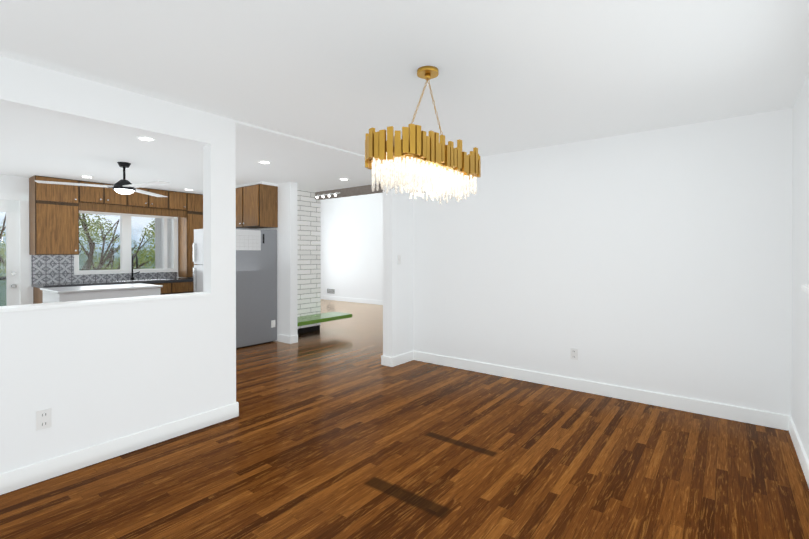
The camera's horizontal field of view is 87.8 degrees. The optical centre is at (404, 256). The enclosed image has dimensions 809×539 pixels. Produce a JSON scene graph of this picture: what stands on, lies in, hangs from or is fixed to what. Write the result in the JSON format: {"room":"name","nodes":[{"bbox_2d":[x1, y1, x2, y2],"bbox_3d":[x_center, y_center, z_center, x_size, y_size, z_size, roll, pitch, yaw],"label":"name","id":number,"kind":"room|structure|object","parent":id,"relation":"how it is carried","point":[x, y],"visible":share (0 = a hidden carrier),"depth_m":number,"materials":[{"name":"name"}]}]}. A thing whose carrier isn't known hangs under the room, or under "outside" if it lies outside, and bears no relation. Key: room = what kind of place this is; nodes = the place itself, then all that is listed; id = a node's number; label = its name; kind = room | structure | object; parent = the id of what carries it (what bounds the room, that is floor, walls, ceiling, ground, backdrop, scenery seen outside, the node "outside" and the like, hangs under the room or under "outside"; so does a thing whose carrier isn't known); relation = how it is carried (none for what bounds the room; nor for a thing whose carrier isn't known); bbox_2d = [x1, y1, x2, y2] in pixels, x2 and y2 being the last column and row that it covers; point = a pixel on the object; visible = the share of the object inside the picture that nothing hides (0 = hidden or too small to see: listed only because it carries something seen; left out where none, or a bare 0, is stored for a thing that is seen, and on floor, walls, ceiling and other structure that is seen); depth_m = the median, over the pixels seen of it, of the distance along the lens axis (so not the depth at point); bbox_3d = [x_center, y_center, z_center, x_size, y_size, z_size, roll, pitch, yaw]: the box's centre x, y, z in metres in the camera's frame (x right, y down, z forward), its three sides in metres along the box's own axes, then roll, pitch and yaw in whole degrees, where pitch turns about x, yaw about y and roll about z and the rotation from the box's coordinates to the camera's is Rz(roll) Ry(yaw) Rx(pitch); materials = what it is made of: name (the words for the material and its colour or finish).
{"room":"dining room","nodes":[
{"label":"dining room","id":0,"kind":"room"},
{"bbox_2d":[0,174,180,303],"bbox_3d":[-5.227,0.093,6.133,0.120,2.420,4.530,0,0,37],"label":"wall","id":1,"kind":"structure","parent":0,"point":[9,184],"depth_m":5.87,"materials":[{"name":"white paint"}]},
{"bbox_2d":[0,193,28,305],"bbox_3d":[-5.660,0.221,5.527,0.130,2.170,1.080,0,0,37],"label":"kitchen door","id":2,"kind":"structure","parent":1,"relation":"in","point":[15,207],"depth_m":5.85,"materials":[{"name":"white paint"}]},
{"bbox_2d":[29,175,80,254],"bbox_3d":[-5.014,-0.569,6.029,0.336,1.085,0.490,0,0,37],"label":"upper cabinet","id":3,"kind":"object","parent":1,"relation":"attached to","point":[54,209],"depth_m":5.90,"materials":[{"name":"brown wood"}]},
{"bbox_2d":[81,181,128,206],"bbox_3d":[-4.678,-0.956,6.466,0.336,0.315,0.616,0,0,37],"label":"upper cabinet","id":4,"kind":"object","parent":1,"relation":"attached to","point":[90,196],"depth_m":6.34,"materials":[{"name":"brown wood"}]},
{"bbox_2d":[74,210,177,274],"bbox_3d":[-4.544,-0.231,6.949,0.090,0.994,1.494,0,0,37],"label":"kitchen window","id":5,"kind":"structure","parent":1,"relation":"in","point":[125,242],"depth_m":6.92,"materials":[{"name":"white paint"}]},
{"bbox_2d":[129,187,168,210],"bbox_3d":[-4.303,-0.959,6.955,0.336,0.315,0.616,0,0,37],"label":"upper cabinet","id":6,"kind":"object","parent":1,"relation":"attached to","point":[137,201],"depth_m":6.87,"materials":[{"name":"brown wood"}]},
{"bbox_2d":[169,191,188,210],"bbox_3d":[-4.022,-0.961,7.321,0.336,0.315,0.308,0,0,37],"label":"upper cabinet","id":7,"kind":"object","parent":1,"relation":"attached to","point":[178,201],"depth_m":7.23,"materials":[{"name":"brown wood"}]},
{"bbox_2d":[0,56,235,473],"bbox_3d":[-2.191,0.077,2.516,0.120,2.490,2.480,0,0,37],"label":"wall","id":8,"kind":"structure","parent":0,"point":[91,375],"depth_m":2.81,"materials":[{"name":"white paint"}]},
{"bbox_2d":[36,408,51,430],"bbox_3d":[-2.134,0.963,2.489,0.008,0.115,0.072,0,0,37],"label":"outlet","id":9,"kind":"object","parent":8,"relation":"attached to","point":[44,419],"visible":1,"depth_m":2.49,"materials":[{"name":"plastic"}]},
{"bbox_2d":[0,292,211,312],"bbox_3d":[-2.194,0.298,2.513,0.160,0.022,2.070,0,0,37],"label":"cap","id":10,"kind":"object","parent":8,"relation":"on","point":[26,307],"visible":1,"depth_m":2.70,"materials":[{"name":"white paint"}]},
{"bbox_2d":[0,402,238,494],"bbox_3d":[-2.186,1.265,2.528,0.152,0.115,2.496,0,0,37],"label":"baseboard","id":11,"kind":"structure","parent":8,"relation":"attached to","point":[19,478],"depth_m":2.74,"materials":[{"name":"white paint"}]},
{"bbox_2d":[155,182,297,340],"bbox_3d":[-3.237,-0.357,8.120,4.660,3.300,1.050,0,0,37],"label":"wall column","id":12,"kind":"structure","parent":0,"point":[286,229],"depth_m":6.38,"materials":[{"name":"white paint"}]},
{"bbox_2d":[278,334,297,343],"bbox_3d":[-1.776,1.244,6.421,0.296,0.115,0.146,0,0,37],"label":"baseboard","id":13,"kind":"structure","parent":12,"relation":"attached to","point":[288,339],"depth_m":6.35,"materials":[{"name":"white paint"}]},
{"bbox_2d":[236,182,277,228],"bbox_3d":[-2.388,-0.783,6.594,0.860,0.668,0.329,0,0,37],"label":"upper cabinet","id":14,"kind":"object","parent":0,"relation":"attached to","point":[256,203],"depth_m":6.36,"materials":[{"name":"brown wood"}]},
{"bbox_2d":[321,193,382,300],"bbox_3d":[0.293,-0.370,10.524,7.100,3.300,0.120,0,0,37],"label":"wall","id":15,"kind":"structure","parent":0,"point":[351,246],"depth_m":11.77,"materials":[{"name":"white paint"}]},
{"bbox_2d":[327,289,334,293],"bbox_3d":[-2.157,1.010,12.324,0.330,0.140,0.014,0,0,37],"label":"air vent","id":16,"kind":"object","parent":15,"relation":"in","point":[331,291],"visible":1,"depth_m":12.30,"materials":[{"name":"metal"}]},
{"bbox_2d":[321,295,382,304],"bbox_3d":[-0.017,1.222,10.685,6.422,0.115,0.016,0,0,37],"label":"baseboard","id":17,"kind":"structure","parent":15,"relation":"attached to","point":[368,301],"depth_m":11.75,"materials":[{"name":"white paint"}]},
{"bbox_2d":[383,178,412,356],"bbox_3d":[0.139,0.087,5.487,0.140,2.440,1.130,0,0,37],"label":"wall","id":18,"kind":"structure","parent":0,"point":[397,279],"depth_m":5.08,"materials":[{"name":"white paint"}]},
{"bbox_2d":[381,351,413,366],"bbox_3d":[-0.079,1.251,5.208,0.172,0.115,0.446,0,0,37],"label":"baseboard","id":19,"kind":"structure","parent":18,"relation":"attached to","point":[397,360],"depth_m":5.08,"materials":[{"name":"white paint"}]},
{"bbox_2d":[397,255,400,264],"bbox_3d":[-0.059,0.039,5.103,0.012,0.115,0.072,0,0,37],"label":"light switch","id":20,"kind":"object","parent":18,"relation":"attached to","point":[398,259],"visible":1,"depth_m":5.09,"materials":[{"name":"plastic"}]},
{"bbox_2d":[0,299,808,538],"bbox_3d":[-1.229,1.354,5.924,10.530,0.100,9.650,0,0,37],"label":"floor","id":21,"kind":"structure","parent":0,"point":[335,429],"depth_m":2.62,"materials":[{"name":"brown wood"}]},
{"bbox_2d":[33,287,50,303],"bbox_3d":[-4.783,0.863,6.108,0.616,0.880,0.805,0,0,37],"label":"base cabinet","id":22,"kind":"object","parent":21,"relation":"on","point":[37,293],"depth_m":5.83,"materials":[{"name":"brown wood"}]},
{"bbox_2d":[40,283,162,302],"bbox_3d":[-3.781,0.843,5.294,0.740,0.930,1.090,0,0,37],"label":"kitchen island","id":23,"kind":"object","parent":21,"relation":"on","point":[67,294],"visible":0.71,"depth_m":5.02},
{"bbox_2d":[125,283,172,294],"bbox_3d":[-4.293,0.860,6.747,0.616,0.880,0.805,0,0,37],"label":"base cabinet","id":24,"kind":"object","parent":21,"relation":"on","point":[167,288],"depth_m":6.80,"materials":[{"name":"brown wood"}]},
{"bbox_2d":[173,283,192,293],"bbox_3d":[-3.803,0.857,7.386,0.616,0.880,0.806,0,0,37],"label":"base cabinet","id":25,"kind":"object","parent":21,"relation":"on","point":[178,288],"depth_m":7.01,"materials":[{"name":"brown wood"}]},
{"bbox_2d":[177,193,202,278],"bbox_3d":[-3.799,-0.377,7.616,0.336,1.485,0.426,0,0,37],"label":"tall cabinet","id":26,"kind":"object","parent":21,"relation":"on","point":[192,219],"depth_m":7.42,"materials":[{"name":"brown wood"}]},
{"bbox_2d":[33,279,192,290],"bbox_3d":[-4.294,0.400,6.733,0.628,0.040,2.436,0,0,37],"label":"countertop","id":27,"kind":"structure","parent":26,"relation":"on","point":[95,281],"depth_m":6.47,"materials":[{"name":"black stone"}]},
{"bbox_2d":[130,254,139,279],"bbox_3d":[-4.346,0.163,6.835,0.222,0.429,0.132,0,0,37],"label":"faucet","id":28,"kind":"object","parent":27,"relation":"on","point":[132,278],"visible":0.98,"depth_m":6.84,"materials":[{"name":"metal"}]},
{"bbox_2d":[193,228,276,348],"bbox_3d":[-2.561,0.447,6.354,0.846,1.710,0.900,0,0,37],"label":"refrigerator","id":29,"kind":"object","parent":21,"relation":"on","point":[256,286],"visible":0.69,"depth_m":6.18,"materials":[{"name":"grey metal"}]},
{"bbox_2d":[297,190,351,333],"bbox_3d":[-1.573,0.089,7.120,0.720,2.417,1.218,0,0,37],"label":"fireplace","id":30,"kind":"object","parent":21,"relation":"on","point":[311,317],"visible":0.48,"depth_m":7.21,"materials":[{"name":"white brick"}]},
{"bbox_2d":[0,0,808,194],"bbox_3d":[-2.384,-1.178,4.534,10.370,0.140,5.700,0,0,37],"label":"ceiling","id":31,"kind":"structure","parent":0,"point":[516,75],"depth_m":2.54,"materials":[{"name":"white paint"}]},
{"bbox_2d":[35,162,169,196],"bbox_3d":[-3.253,-0.925,4.877,1.350,0.370,1.442,0,0,37],"label":"ceiling fan","id":32,"kind":"object","parent":31,"relation":"hanging from","point":[123,186],"visible":1,"depth_m":4.89,"materials":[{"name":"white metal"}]},
{"bbox_2d":[136,136,154,140],"bbox_3d":[-2.414,-1.102,3.928,0.150,0.009,0.150,0,0,37],"label":"recessed light","id":33,"kind":"object","parent":31,"relation":"in","point":[145,138],"visible":0.94,"depth_m":3.90,"materials":[{"name":"white paint"}]},
{"bbox_2d":[258,161,270,163],"bbox_3d":[-1.642,-1.107,4.936,0.150,0.009,0.150,0,0,37],"label":"recessed light","id":34,"kind":"object","parent":31,"relation":"in","point":[265,162],"visible":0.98,"depth_m":4.92,"materials":[{"name":"white paint"}]},
{"bbox_2d":[315,183,382,199],"bbox_3d":[-0.664,-1.500,6.723,2.648,1.000,0.130,0,0,37],"label":"lintel","id":35,"kind":"object","parent":31,"relation":"attached to","point":[356,191],"visible":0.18,"depth_m":6.80,"materials":[{"name":"white paint"}]},
{"bbox_2d":[316,192,339,198],"bbox_3d":[-1.314,-1.030,7.082,0.570,0.076,0.092,0,0,37],"label":"track spotlights","id":36,"kind":"object","parent":35,"relation":"attached to","point":[329,195],"visible":1,"depth_m":7.04,"materials":[{"name":"white paint"}]},
{"bbox_2d":[365,66,480,203],"bbox_3d":[0.140,-0.735,2.528,0.366,0.765,0.945,0,0,37],"label":"chandelier","id":37,"kind":"object","parent":31,"relation":"hanging from","point":[415,158],"visible":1,"depth_m":2.32,"materials":[{"name":"gold metal"}]},
{"bbox_2d":[413,108,792,415],"bbox_3d":[1.557,0.093,4.306,3.548,2.440,0.120,0,0,37],"label":"wall","id":38,"kind":"structure","parent":0,"point":[658,260],"depth_m":3.84,"materials":[{"name":"white paint"}]},
{"bbox_2d":[570,348,577,359],"bbox_3d":[1.669,0.959,4.143,0.072,0.115,0.008,0,0,37],"label":"outlet","id":39,"kind":"object","parent":38,"relation":"attached to","point":[573,353],"visible":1,"depth_m":4.14,"materials":[{"name":"plastic"}]},
{"bbox_2d":[414,351,788,430],"bbox_3d":[1.515,1.256,4.258,3.516,0.115,0.016,0,0,37],"label":"baseboard","id":40,"kind":"structure","parent":38,"relation":"attached to","point":[754,416],"depth_m":3.86,"materials":[{"name":"white paint"}]},
{"bbox_2d":[791,73,808,459],"bbox_3d":[1.512,0.109,1.266,0.078,2.440,5.000,0,0,37],"label":"wall","id":41,"kind":"structure","parent":0,"point":[800,306],"depth_m":2.79,"materials":[{"name":"white paint"}]},
{"bbox_2d":[789,416,808,486],"bbox_3d":[1.438,1.272,1.254,0.016,0.115,4.880,0,0,37],"label":"baseboard","id":42,"kind":"structure","parent":41,"relation":"attached to","point":[800,450],"depth_m":2.71,"materials":[{"name":"white paint"}]},
{"bbox_2d":[802,285,808,292],"bbox_3d":[1.797,-0.258,1.666,0.112,0.926,2.044,0,0,37],"label":"casement window","id":43,"kind":"structure","parent":41,"relation":"in","point":[805,288],"depth_m":2.40,"materials":[{"name":"white paint"}]},
{"label":"outside","id":44,"kind":"structure","parent":0,"visible":0},
{"bbox_2d":[0,212,154,305],"bbox_3d":[-10.201,-0.232,12.694,0.001,15.000,20.000,0,0,37],"label":"sky","id":45,"kind":"structure","parent":44,"point":[137,230],"depth_m":13.58,"materials":[{"name":"white"}]},
{"bbox_2d":[0,213,154,284],"bbox_3d":[-8.303,2.633,10.746,5.093,10.332,6.883,0,0,37],"label":"trees","id":46,"kind":"object","parent":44,"point":[99,266],"depth_m":10.94,"materials":[{"name":"green plant"}]}
]}

